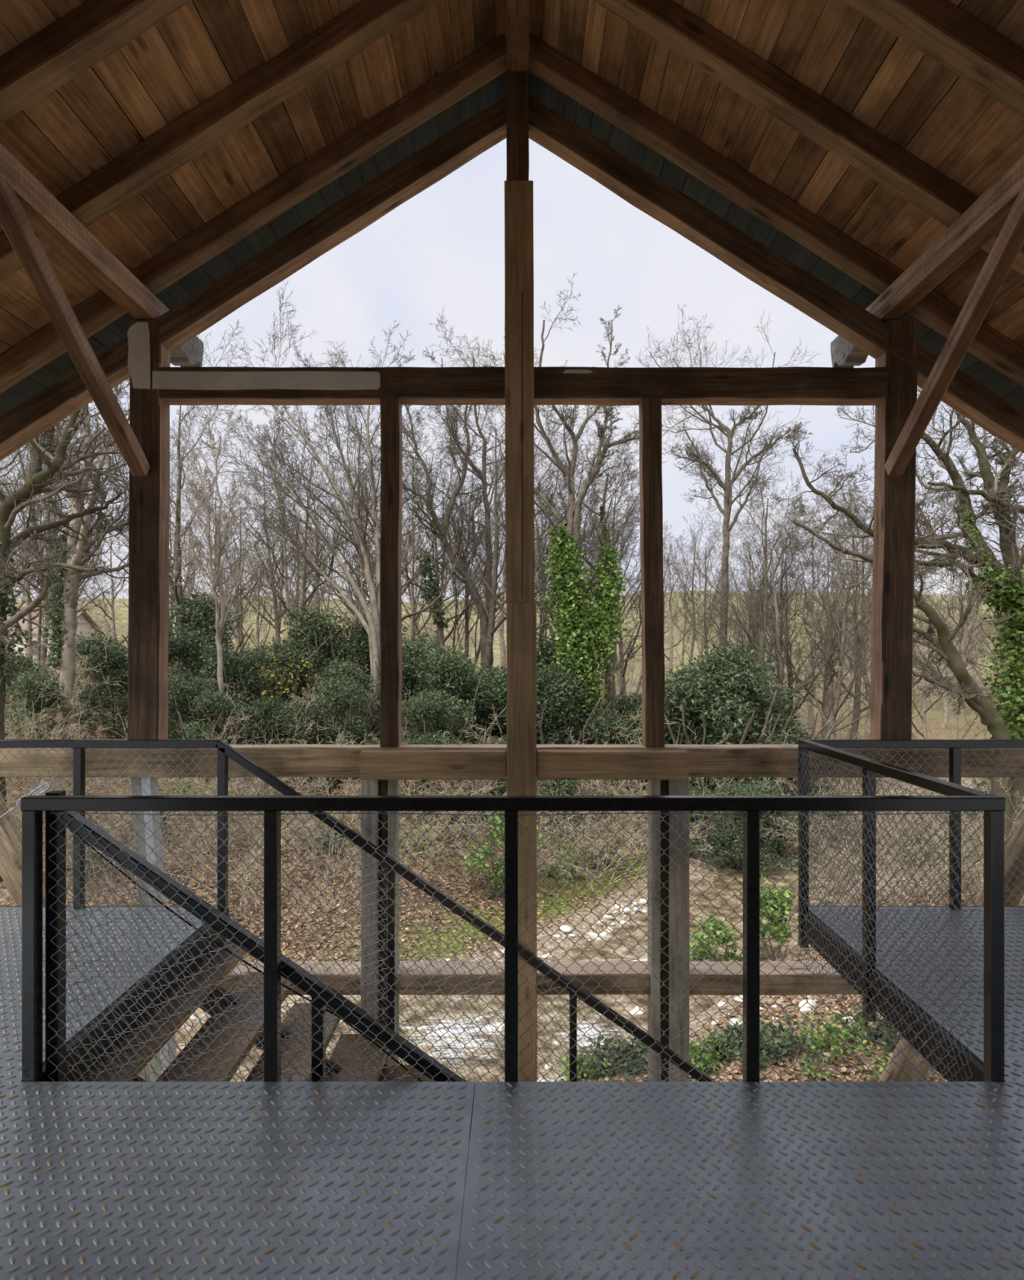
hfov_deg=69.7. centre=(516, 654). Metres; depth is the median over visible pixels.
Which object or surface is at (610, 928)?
stone
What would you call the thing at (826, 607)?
bare tree
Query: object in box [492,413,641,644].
bare tree
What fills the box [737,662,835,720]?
shrub
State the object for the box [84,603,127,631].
shrub
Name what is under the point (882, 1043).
clump
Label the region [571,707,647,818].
evergreen shrub
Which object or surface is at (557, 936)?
stone
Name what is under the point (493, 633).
shrub
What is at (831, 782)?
shrub
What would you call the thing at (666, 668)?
shrub
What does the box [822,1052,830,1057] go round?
stone
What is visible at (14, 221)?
brace
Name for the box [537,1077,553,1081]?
stone
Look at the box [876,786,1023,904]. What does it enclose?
shrub
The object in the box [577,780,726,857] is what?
shrub
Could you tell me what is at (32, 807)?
guardrail
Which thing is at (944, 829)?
shrub
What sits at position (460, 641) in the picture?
bare tree
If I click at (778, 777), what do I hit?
shrub
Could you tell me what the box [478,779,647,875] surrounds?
shrub
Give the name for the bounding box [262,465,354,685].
bare tree
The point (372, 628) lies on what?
tree
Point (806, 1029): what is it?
clump
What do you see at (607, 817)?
shrub
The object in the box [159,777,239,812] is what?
shrub
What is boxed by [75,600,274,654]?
shrub
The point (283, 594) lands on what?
bare tree
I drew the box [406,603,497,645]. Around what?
shrub
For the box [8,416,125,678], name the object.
bare tree
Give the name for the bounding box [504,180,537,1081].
post
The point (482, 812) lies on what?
shrub
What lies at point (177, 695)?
evergreen shrub
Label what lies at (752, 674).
evergreen shrub
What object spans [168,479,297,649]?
bare tree
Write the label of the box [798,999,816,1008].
stone
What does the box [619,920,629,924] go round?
stone
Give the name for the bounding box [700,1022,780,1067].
clump
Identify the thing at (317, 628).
evergreen shrub
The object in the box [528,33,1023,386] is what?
rafter
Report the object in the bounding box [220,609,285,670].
shrub
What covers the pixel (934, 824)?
shrub
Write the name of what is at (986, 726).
shrub
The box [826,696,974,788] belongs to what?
shrub
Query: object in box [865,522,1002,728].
bare tree
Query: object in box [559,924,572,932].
stone
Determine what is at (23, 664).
evergreen shrub
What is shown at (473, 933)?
moss
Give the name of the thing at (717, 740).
shrub
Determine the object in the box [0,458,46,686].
bare tree
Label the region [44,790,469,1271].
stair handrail
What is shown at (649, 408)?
timber post
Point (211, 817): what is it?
shrub
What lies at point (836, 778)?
shrub
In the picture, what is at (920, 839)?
shrub
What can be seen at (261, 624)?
shrub
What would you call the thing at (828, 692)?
bare tree
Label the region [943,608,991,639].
shrub
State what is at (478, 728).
shrub
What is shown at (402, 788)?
shrub
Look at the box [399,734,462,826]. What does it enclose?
evergreen shrub
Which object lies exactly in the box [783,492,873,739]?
bare tree
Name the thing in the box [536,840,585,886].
shrub
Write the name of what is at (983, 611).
shrub
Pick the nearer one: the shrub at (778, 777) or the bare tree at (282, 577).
the shrub at (778, 777)
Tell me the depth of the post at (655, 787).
4.83 m
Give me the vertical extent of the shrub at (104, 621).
4.452 m
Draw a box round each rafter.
[0,0,192,124]
[0,0,442,281]
[0,34,506,393]
[0,95,506,461]
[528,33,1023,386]
[528,95,1023,453]
[591,0,1023,275]
[840,0,1023,117]
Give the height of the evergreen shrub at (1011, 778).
3.079 m
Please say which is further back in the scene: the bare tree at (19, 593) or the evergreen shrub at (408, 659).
the bare tree at (19, 593)
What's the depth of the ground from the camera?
16.61 m
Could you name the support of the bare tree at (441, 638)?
on the ground
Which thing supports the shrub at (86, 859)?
on the ground
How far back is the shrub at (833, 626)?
84.50 m
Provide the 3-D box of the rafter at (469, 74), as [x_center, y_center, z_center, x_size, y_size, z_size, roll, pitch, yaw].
[-2.202,-2.610,4.851,4.364,2.852,0.147,0,0,0]
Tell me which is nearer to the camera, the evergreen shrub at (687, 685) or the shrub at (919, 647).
the evergreen shrub at (687, 685)
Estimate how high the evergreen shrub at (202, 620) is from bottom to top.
4.906 m
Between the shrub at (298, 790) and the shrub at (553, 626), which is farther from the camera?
the shrub at (553, 626)
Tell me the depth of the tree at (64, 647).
19.86 m
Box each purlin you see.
[0,142,203,367]
[830,153,1023,368]
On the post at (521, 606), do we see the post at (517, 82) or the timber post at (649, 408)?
the post at (517, 82)
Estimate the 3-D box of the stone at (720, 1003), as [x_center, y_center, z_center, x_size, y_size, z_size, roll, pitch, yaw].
[3.274,5.633,11.751,0.127,0.139,0.209,0,0,38]
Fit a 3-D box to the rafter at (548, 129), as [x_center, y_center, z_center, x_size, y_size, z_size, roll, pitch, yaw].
[2.165,-2.264,4.925,4.359,2.859,0.157,0,0,0]
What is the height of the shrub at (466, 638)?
3.570 m
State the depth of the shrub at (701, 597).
105.47 m
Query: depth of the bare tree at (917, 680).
25.62 m
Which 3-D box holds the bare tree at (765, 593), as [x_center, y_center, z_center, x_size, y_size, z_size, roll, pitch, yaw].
[9.136,-1.642,27.994,6.656,14.808,5.894,0,0,-24]
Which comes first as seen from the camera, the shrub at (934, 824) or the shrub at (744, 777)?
the shrub at (934, 824)
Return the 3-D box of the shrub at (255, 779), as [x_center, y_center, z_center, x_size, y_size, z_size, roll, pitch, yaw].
[-6.139,3.346,18.525,1.082,1.035,1.696,0,0,-45]
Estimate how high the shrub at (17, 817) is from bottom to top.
1.983 m
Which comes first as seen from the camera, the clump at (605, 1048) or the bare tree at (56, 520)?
the clump at (605, 1048)
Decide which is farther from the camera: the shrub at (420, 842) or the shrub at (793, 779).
the shrub at (793, 779)
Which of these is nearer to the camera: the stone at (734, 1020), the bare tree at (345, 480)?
the stone at (734, 1020)
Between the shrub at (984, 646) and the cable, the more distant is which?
the shrub at (984, 646)
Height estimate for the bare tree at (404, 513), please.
11.998 m
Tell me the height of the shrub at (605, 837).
0.962 m
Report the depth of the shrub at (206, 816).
16.60 m
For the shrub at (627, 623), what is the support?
on the ground
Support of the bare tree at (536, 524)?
on the ground
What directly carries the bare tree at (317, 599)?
on the ground
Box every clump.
[557,1048,613,1081]
[576,1034,647,1081]
[612,1035,647,1075]
[688,1033,730,1076]
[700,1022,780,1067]
[722,1013,823,1078]
[774,1004,894,1080]
[829,1010,941,1081]
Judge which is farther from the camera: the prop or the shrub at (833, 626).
the shrub at (833, 626)
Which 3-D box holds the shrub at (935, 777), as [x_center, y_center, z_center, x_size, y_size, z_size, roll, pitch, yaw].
[15.842,4.329,24.372,5.782,3.752,6.386,0,0,2]
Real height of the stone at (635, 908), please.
0.113 m
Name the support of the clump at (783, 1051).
on the ground
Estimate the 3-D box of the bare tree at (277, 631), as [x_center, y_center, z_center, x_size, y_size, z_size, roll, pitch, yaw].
[-11.078,-4.053,33.354,5.687,12.806,4.682,0,0,4]
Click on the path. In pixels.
(726, 877)
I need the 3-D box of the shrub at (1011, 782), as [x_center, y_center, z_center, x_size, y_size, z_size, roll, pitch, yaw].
[12.611,4.317,17.749,5.167,3.036,4.679,0,0,0]
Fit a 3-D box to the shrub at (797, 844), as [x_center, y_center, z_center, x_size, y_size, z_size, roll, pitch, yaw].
[7.731,4.758,16.262,4.741,2.273,3.135,0,0,29]
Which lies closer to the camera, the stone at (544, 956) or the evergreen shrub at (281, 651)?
the stone at (544, 956)
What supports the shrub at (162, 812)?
on the ground
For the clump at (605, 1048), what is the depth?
9.96 m
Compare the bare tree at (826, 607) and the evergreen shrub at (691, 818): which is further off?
the bare tree at (826, 607)
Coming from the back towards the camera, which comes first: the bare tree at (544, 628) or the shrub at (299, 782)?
the bare tree at (544, 628)
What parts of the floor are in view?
plate, plate, plate, plate, plate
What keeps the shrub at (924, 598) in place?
on the ground
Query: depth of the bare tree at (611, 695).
28.11 m
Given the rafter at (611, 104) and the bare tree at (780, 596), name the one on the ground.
the bare tree at (780, 596)
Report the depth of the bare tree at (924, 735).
24.80 m
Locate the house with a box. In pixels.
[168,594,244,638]
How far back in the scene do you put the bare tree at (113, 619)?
35.37 m
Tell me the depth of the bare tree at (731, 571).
46.53 m
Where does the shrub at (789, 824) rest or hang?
on the ground
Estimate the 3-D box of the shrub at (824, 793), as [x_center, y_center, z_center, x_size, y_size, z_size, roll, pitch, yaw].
[8.375,4.464,22.922,5.464,3.806,4.358,0,0,15]
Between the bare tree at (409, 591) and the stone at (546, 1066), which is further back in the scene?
the bare tree at (409, 591)
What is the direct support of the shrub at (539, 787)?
on the ground
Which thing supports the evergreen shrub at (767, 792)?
on the ground
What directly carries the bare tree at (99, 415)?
on the ground
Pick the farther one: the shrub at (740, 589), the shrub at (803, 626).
the shrub at (740, 589)
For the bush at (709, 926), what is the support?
on the ground
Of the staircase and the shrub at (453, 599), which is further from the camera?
the shrub at (453, 599)
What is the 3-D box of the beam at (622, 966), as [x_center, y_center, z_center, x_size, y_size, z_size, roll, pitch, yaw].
[-0.100,2.190,4.980,7.000,0.146,0.228,0,0,0]
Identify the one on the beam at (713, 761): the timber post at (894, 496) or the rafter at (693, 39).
the timber post at (894, 496)
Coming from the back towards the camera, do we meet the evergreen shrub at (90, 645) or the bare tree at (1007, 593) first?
the evergreen shrub at (90, 645)
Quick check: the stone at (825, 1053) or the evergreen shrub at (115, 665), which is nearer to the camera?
the stone at (825, 1053)
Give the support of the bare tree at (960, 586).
on the ground
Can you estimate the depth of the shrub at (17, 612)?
44.72 m
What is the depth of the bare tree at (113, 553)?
29.02 m
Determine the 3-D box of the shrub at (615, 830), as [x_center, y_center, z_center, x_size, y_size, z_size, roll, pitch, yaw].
[1.996,4.676,17.730,5.027,2.953,4.552,0,0,-2]
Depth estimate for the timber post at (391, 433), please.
4.86 m
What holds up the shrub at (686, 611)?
on the ground
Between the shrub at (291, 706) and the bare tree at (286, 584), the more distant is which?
the bare tree at (286, 584)
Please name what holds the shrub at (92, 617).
on the ground
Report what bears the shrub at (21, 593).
on the ground
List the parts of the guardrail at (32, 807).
post, post, post, rail, post, post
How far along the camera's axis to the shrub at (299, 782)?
16.37 m
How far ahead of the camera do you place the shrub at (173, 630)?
44.79 m
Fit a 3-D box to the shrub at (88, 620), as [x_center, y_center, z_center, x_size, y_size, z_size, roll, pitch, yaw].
[-33.913,-0.615,52.000,6.700,5.254,5.497,0,0,0]
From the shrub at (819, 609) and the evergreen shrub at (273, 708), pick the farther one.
the shrub at (819, 609)
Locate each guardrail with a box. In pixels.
[0,739,716,1081]
[20,795,1004,1084]
[794,739,1023,1081]
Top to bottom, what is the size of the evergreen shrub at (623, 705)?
4.000 m
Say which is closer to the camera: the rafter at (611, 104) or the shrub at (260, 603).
the rafter at (611, 104)
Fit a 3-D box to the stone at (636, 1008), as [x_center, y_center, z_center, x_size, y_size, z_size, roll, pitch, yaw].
[1.950,5.902,11.825,0.351,0.304,0.523,0,0,32]
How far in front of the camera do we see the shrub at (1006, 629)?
58.46 m
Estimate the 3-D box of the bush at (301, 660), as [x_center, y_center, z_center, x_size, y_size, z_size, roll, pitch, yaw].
[-6.319,1.402,20.727,2.129,3.208,3.041,0,0,-36]
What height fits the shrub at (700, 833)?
3.973 m
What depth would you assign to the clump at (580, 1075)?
9.81 m
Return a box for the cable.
[0,777,60,818]
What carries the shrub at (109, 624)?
on the ground
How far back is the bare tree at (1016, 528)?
51.67 m
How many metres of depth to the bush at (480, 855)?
16.44 m
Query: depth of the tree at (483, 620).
26.77 m
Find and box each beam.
[0,744,1023,777]
[152,366,887,405]
[218,960,859,995]
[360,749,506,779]
[506,0,529,71]
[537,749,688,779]
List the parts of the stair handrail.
post, handrail, post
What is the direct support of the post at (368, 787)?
on the ground
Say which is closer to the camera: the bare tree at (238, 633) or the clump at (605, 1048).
the clump at (605, 1048)
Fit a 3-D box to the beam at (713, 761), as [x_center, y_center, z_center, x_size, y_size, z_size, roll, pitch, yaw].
[0.000,0.715,4.935,8.000,0.204,0.177,0,0,0]
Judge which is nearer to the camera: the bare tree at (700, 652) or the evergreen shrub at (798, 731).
the evergreen shrub at (798, 731)
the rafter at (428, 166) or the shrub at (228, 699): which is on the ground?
the shrub at (228, 699)
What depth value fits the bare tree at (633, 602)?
28.93 m
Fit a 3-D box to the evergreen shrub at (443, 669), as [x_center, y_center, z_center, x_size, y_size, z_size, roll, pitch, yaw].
[-2.202,1.805,21.904,4.243,4.335,3.473,0,0,-33]
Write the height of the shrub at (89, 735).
3.100 m
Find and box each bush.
[247,646,322,743]
[456,810,544,899]
[688,914,742,961]
[735,875,798,960]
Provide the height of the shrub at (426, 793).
3.388 m
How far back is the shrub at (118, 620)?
63.72 m
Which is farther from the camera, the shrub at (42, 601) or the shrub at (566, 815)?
the shrub at (42, 601)
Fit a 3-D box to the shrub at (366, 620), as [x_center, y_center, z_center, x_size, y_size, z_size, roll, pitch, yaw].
[-9.460,0.520,33.557,9.250,4.435,6.116,0,0,22]
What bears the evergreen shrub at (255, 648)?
on the ground
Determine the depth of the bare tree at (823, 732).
29.71 m
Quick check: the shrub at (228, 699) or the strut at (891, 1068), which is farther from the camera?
the shrub at (228, 699)
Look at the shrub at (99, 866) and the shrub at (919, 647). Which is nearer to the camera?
the shrub at (99, 866)
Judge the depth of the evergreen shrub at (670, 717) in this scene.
23.12 m
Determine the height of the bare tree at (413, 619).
10.382 m
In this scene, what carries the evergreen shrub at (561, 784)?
on the ground
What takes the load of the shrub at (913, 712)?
on the ground
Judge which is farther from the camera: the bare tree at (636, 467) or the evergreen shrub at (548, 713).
the bare tree at (636, 467)
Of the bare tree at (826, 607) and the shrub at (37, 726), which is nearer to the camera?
the shrub at (37, 726)
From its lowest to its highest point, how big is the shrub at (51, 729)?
2.717 m
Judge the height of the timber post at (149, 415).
2.815 m
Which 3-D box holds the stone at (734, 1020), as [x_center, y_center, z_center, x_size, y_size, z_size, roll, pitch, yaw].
[3.259,5.498,10.849,0.239,0.209,0.233,0,0,-38]
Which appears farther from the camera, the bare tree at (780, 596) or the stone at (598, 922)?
the bare tree at (780, 596)
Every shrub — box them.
[0,811,192,906]
[3,598,128,738]
[3,652,59,738]
[4,668,86,739]
[4,682,115,801]
[4,698,115,789]
[4,701,95,803]
[5,608,102,668]
[5,690,130,823]
[6,728,105,828]
[7,714,198,857]
[7,777,255,876]
[8,592,127,647]
[8,600,115,693]
[8,635,75,722]
[9,612,127,672]
[10,621,124,666]
[10,780,128,876]
[13,594,244,682]
[15,635,180,730]
[36,629,128,728]
[49,630,234,672]
[53,683,293,853]
[54,623,170,685]
[57,777,306,887]
[66,844,134,876]
[67,782,337,926]
[74,642,128,739]
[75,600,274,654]
[77,593,122,635]
[78,581,128,619]
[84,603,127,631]
[91,617,127,639]
[93,601,128,645]
[105,620,128,647]
[105,673,242,739]
[112,731,378,879]
[116,810,181,831]
[117,626,215,739]
[121,591,253,721]
[158,723,315,858]
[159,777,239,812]
[166,706,308,825]
[172,641,301,744]
[177,687,262,785]
[203,715,313,815]
[204,617,364,718]
[209,810,479,932]
[214,696,302,783]
[220,603,433,658]
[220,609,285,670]
[223,644,273,714]
[225,619,408,688]
[226,602,369,718]
[231,720,435,836]
[233,733,351,795]
[236,630,309,673]
[238,635,342,740]
[243,612,349,644]
[248,624,350,660]
[253,624,346,644]
[254,778,297,795]
[259,619,294,641]
[267,697,346,795]
[270,609,464,662]
[277,739,436,880]
[287,673,409,778]
[294,674,379,784]
[302,828,352,856]
[306,657,380,744]
[324,810,444,866]
[325,728,506,908]
[326,612,419,729]
[329,777,502,879]
[333,604,369,635]
[345,621,465,644]
[363,631,462,744]
[374,643,506,744]
[399,687,469,794]
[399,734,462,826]
[399,820,453,859]
[400,711,574,842]
[400,724,505,838]
[400,810,604,904]
[401,599,463,639]
[402,613,473,648]
[404,615,497,669]
[404,810,489,844]
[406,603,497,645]
[414,638,503,728]
[416,738,504,827]
[417,780,506,865]
[418,707,616,795]
[426,666,506,744]
[444,607,546,632]
[444,612,498,643]
[456,633,506,713]
[460,737,506,826]
[463,622,640,671]
[465,663,546,743]
[475,661,624,794]
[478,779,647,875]
[487,633,628,744]
[488,786,626,878]
[490,639,641,744]
[493,628,716,693]
[495,788,720,898]
[504,658,639,721]
[536,720,647,839]
[536,777,604,851]
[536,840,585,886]
[543,738,692,854]
[549,626,702,673]
[551,728,647,850]
[561,777,778,866]
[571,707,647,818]
[573,709,836,859]
[576,833,633,874]
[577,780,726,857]
[589,692,646,795]
[595,620,688,704]
[598,688,735,815]
[613,614,682,633]
[616,622,685,664]
[622,610,712,640]
[633,663,782,827]
[635,640,840,823]
[644,778,798,832]
[664,627,822,667]
[666,608,707,630]
[672,708,773,825]
[675,597,746,630]
[688,786,742,856]
[690,777,897,856]
[693,780,780,873]
[694,739,814,843]
[697,651,839,735]
[698,677,858,834]
[726,740,862,856]
[726,777,809,851]
[728,730,848,840]
[729,777,929,857]
[730,779,809,874]
[733,589,832,629]
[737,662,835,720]
[752,639,848,693]
[753,626,955,701]
[753,777,862,864]
[760,824,982,906]
[764,642,985,715]
[768,777,1023,906]
[773,640,915,739]
[781,614,951,694]
[788,618,916,666]
[789,608,851,631]
[791,626,871,648]
[791,733,843,795]
[793,708,853,782]
[795,734,876,795]
[800,728,931,843]
[808,713,1012,857]
[808,777,915,848]
[811,782,946,840]
[814,711,952,739]
[818,777,990,873]
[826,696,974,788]
[840,810,1023,906]
[866,640,995,692]
[869,640,1005,685]
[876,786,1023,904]
[880,777,1022,899]
[888,777,986,827]
[888,830,963,870]
[911,646,1008,715]
[912,629,1013,687]
[914,598,995,644]
[916,647,1008,717]
[916,812,1015,879]
[926,655,1009,729]
[933,829,983,879]
[937,777,1013,853]
[942,725,1008,791]
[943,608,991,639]
[946,782,1016,845]
[953,610,997,653]
[964,787,1012,878]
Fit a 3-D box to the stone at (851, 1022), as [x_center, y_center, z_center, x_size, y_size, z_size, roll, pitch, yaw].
[4.713,5.213,10.462,0.133,0.118,0.172,0,0,-13]
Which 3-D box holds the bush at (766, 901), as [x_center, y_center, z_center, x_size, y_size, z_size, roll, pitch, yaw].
[4.624,4.986,13.695,1.078,1.688,1.576,0,0,29]
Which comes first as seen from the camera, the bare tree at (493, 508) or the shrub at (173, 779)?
the shrub at (173, 779)
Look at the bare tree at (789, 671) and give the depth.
27.97 m
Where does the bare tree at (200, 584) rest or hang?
on the ground
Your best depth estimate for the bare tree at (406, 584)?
25.33 m
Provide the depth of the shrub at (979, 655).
41.34 m
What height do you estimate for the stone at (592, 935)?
0.165 m
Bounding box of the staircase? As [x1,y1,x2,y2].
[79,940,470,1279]
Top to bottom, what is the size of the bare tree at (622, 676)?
10.844 m
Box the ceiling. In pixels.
[0,0,1023,417]
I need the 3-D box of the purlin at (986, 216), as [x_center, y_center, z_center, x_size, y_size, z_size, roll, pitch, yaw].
[2.460,-2.248,1.075,0.159,0.247,9.050,0,0,0]
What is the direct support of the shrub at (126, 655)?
on the ground
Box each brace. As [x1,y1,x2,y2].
[0,177,150,475]
[884,186,1023,475]
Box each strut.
[0,794,150,1081]
[877,813,1023,1081]
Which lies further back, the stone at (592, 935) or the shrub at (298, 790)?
the shrub at (298, 790)
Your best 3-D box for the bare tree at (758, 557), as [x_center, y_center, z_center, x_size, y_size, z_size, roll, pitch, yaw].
[10.139,-0.215,31.973,4.396,9.900,3.619,0,0,5]
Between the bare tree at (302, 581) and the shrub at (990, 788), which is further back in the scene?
the bare tree at (302, 581)
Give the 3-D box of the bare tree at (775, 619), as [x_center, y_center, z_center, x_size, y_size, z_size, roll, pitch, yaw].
[9.271,-0.250,27.088,5.508,12.063,7.112,0,0,35]
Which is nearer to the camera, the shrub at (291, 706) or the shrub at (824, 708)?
the shrub at (291, 706)
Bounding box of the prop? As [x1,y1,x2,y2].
[130,777,176,1081]
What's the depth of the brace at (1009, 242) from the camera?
4.01 m
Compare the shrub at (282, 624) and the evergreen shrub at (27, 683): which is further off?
the shrub at (282, 624)
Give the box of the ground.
[0,590,1023,1081]
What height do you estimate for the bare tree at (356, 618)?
13.643 m
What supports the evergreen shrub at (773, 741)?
on the ground
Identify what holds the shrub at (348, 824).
on the ground
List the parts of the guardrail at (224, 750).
post, rail, post, post, handrail, post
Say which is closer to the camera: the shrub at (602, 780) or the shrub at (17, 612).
the shrub at (602, 780)
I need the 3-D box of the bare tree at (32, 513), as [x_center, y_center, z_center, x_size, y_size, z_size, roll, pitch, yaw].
[-16.325,-3.795,24.921,4.549,12.445,5.526,0,0,-14]
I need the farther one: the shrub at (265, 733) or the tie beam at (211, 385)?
the shrub at (265, 733)
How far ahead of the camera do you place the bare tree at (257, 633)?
28.01 m
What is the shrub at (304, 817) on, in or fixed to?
on the ground
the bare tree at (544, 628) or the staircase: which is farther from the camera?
the bare tree at (544, 628)
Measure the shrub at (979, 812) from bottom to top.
2.438 m
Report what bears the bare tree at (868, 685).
on the ground
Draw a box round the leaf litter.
[0,715,1023,1081]
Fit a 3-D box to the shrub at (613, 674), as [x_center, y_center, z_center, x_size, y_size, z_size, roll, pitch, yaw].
[1.969,2.062,24.528,5.431,5.208,7.499,0,0,-41]
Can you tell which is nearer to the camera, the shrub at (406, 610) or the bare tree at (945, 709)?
the bare tree at (945, 709)
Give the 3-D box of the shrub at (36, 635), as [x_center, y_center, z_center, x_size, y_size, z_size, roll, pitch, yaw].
[-16.306,1.138,23.106,5.553,3.603,6.133,0,0,27]
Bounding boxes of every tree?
[0,378,129,883]
[0,422,87,714]
[0,448,93,689]
[0,454,69,609]
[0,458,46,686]
[3,414,114,617]
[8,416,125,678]
[11,378,187,739]
[37,520,106,610]
[66,320,262,680]
[76,493,186,650]
[88,399,208,666]
[114,502,204,671]
[168,404,280,737]
[168,435,286,671]
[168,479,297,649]
[168,485,213,613]
[195,281,433,744]
[197,471,269,659]
[200,426,333,672]
[207,494,284,692]
[208,430,371,638]
[227,404,374,687]
[235,471,327,673]
[251,483,328,624]
[260,442,355,675]
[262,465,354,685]
[297,445,407,646]
[305,340,481,622]
[305,436,432,682]
[313,465,470,702]
[322,501,375,665]
[366,408,549,653]
[369,497,444,648]
[370,312,505,725]
[400,422,505,683]
[400,512,432,637]
[401,438,539,696]
[417,361,591,724]
[422,486,484,657]
[435,336,615,711]
[452,434,553,670]
[459,508,506,631]
[475,274,639,789]
[486,440,568,644]
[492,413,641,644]
[494,406,684,740]
[501,451,567,671]
[533,412,671,710]
[537,504,595,655]
[542,476,626,608]
[559,482,680,713]
[577,480,629,680]
[582,466,641,693]
[582,501,667,702]
[614,305,820,664]
[622,520,711,688]
[633,532,701,697]
[662,492,745,663]
[662,505,800,654]
[663,411,857,699]
[663,498,746,671]
[675,511,753,669]
[683,492,851,742]
[702,535,803,685]
[706,480,836,711]
[706,481,871,737]
[709,528,774,662]
[733,509,871,735]
[736,504,822,717]
[766,514,915,784]
[769,386,1023,831]
[770,448,943,795]
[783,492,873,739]
[798,517,868,712]
[801,489,873,715]
[805,567,870,739]
[812,487,990,817]
[817,486,915,696]
[857,576,1011,826]
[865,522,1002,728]
[934,542,1005,706]
[940,513,1020,736]
[949,523,1023,687]
[958,553,1007,692]
[986,528,1023,642]
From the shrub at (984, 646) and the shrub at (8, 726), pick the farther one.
the shrub at (984, 646)
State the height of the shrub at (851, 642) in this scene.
5.616 m
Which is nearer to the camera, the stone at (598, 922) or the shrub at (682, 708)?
the stone at (598, 922)
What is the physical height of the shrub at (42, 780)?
3.115 m
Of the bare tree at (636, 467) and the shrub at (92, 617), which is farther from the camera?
the shrub at (92, 617)
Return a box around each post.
[127,320,170,739]
[360,779,399,1081]
[379,398,402,747]
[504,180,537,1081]
[506,66,528,180]
[638,397,664,747]
[647,777,689,1081]
[870,320,917,739]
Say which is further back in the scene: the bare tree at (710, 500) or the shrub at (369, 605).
the shrub at (369, 605)
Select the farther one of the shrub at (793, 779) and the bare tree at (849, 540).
the bare tree at (849, 540)
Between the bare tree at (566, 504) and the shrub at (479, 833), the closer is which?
the shrub at (479, 833)
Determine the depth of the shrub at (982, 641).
58.12 m
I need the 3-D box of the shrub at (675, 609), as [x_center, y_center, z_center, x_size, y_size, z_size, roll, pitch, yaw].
[24.562,-5.131,106.108,9.778,4.347,8.749,0,0,-33]
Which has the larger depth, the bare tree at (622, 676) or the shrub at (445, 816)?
the bare tree at (622, 676)
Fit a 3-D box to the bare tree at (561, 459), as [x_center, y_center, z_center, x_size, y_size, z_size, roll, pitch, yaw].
[2.837,-2.215,25.964,7.392,12.538,5.725,0,0,-4]
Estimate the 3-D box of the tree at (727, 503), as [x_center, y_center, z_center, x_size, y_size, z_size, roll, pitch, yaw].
[7.770,-4.511,29.895,8.584,19.193,5.569,0,0,23]
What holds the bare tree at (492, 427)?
on the ground
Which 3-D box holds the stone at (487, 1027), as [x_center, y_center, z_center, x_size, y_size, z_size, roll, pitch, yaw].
[-0.360,5.906,11.456,0.641,0.288,0.362,0,0,-3]
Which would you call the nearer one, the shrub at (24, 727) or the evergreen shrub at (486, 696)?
the shrub at (24, 727)
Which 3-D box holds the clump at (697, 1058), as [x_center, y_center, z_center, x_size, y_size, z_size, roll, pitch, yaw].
[2.509,5.399,9.761,0.710,0.469,0.946,0,0,18]
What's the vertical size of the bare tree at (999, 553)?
11.448 m
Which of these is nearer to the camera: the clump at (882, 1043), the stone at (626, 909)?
the clump at (882, 1043)
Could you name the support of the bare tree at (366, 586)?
on the ground
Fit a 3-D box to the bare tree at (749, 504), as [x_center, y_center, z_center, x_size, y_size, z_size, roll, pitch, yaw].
[12.594,-1.851,38.052,3.958,12.166,5.412,0,0,-33]
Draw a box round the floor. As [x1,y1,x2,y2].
[0,906,1023,1279]
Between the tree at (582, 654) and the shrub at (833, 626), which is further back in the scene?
the shrub at (833, 626)
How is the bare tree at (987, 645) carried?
on the ground
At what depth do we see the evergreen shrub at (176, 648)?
21.68 m
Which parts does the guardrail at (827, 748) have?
post, post, rail, rail, post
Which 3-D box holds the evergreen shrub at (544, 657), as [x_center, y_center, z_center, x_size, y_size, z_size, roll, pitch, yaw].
[0.900,1.620,25.577,4.512,4.700,5.317,0,0,36]
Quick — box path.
[147,795,970,1083]
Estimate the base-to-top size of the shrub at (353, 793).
3.915 m
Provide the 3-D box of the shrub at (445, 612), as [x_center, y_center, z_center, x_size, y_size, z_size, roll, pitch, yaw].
[-5.865,-2.944,82.457,8.625,3.834,7.717,0,0,-42]
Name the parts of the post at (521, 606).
post, post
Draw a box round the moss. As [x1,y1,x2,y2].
[236,866,644,961]
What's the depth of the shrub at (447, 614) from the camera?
76.97 m
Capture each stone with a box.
[484,1022,504,1031]
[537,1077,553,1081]
[541,953,553,958]
[544,1062,551,1068]
[553,933,560,939]
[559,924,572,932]
[588,932,597,938]
[595,920,603,925]
[603,915,613,919]
[604,927,613,932]
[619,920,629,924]
[620,906,629,913]
[629,1005,644,1014]
[633,906,640,911]
[639,898,647,905]
[711,1020,718,1025]
[717,1001,726,1009]
[729,1017,742,1031]
[733,995,742,1004]
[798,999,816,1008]
[799,1007,811,1013]
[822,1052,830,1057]
[842,1016,855,1023]
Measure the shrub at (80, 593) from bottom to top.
6.309 m

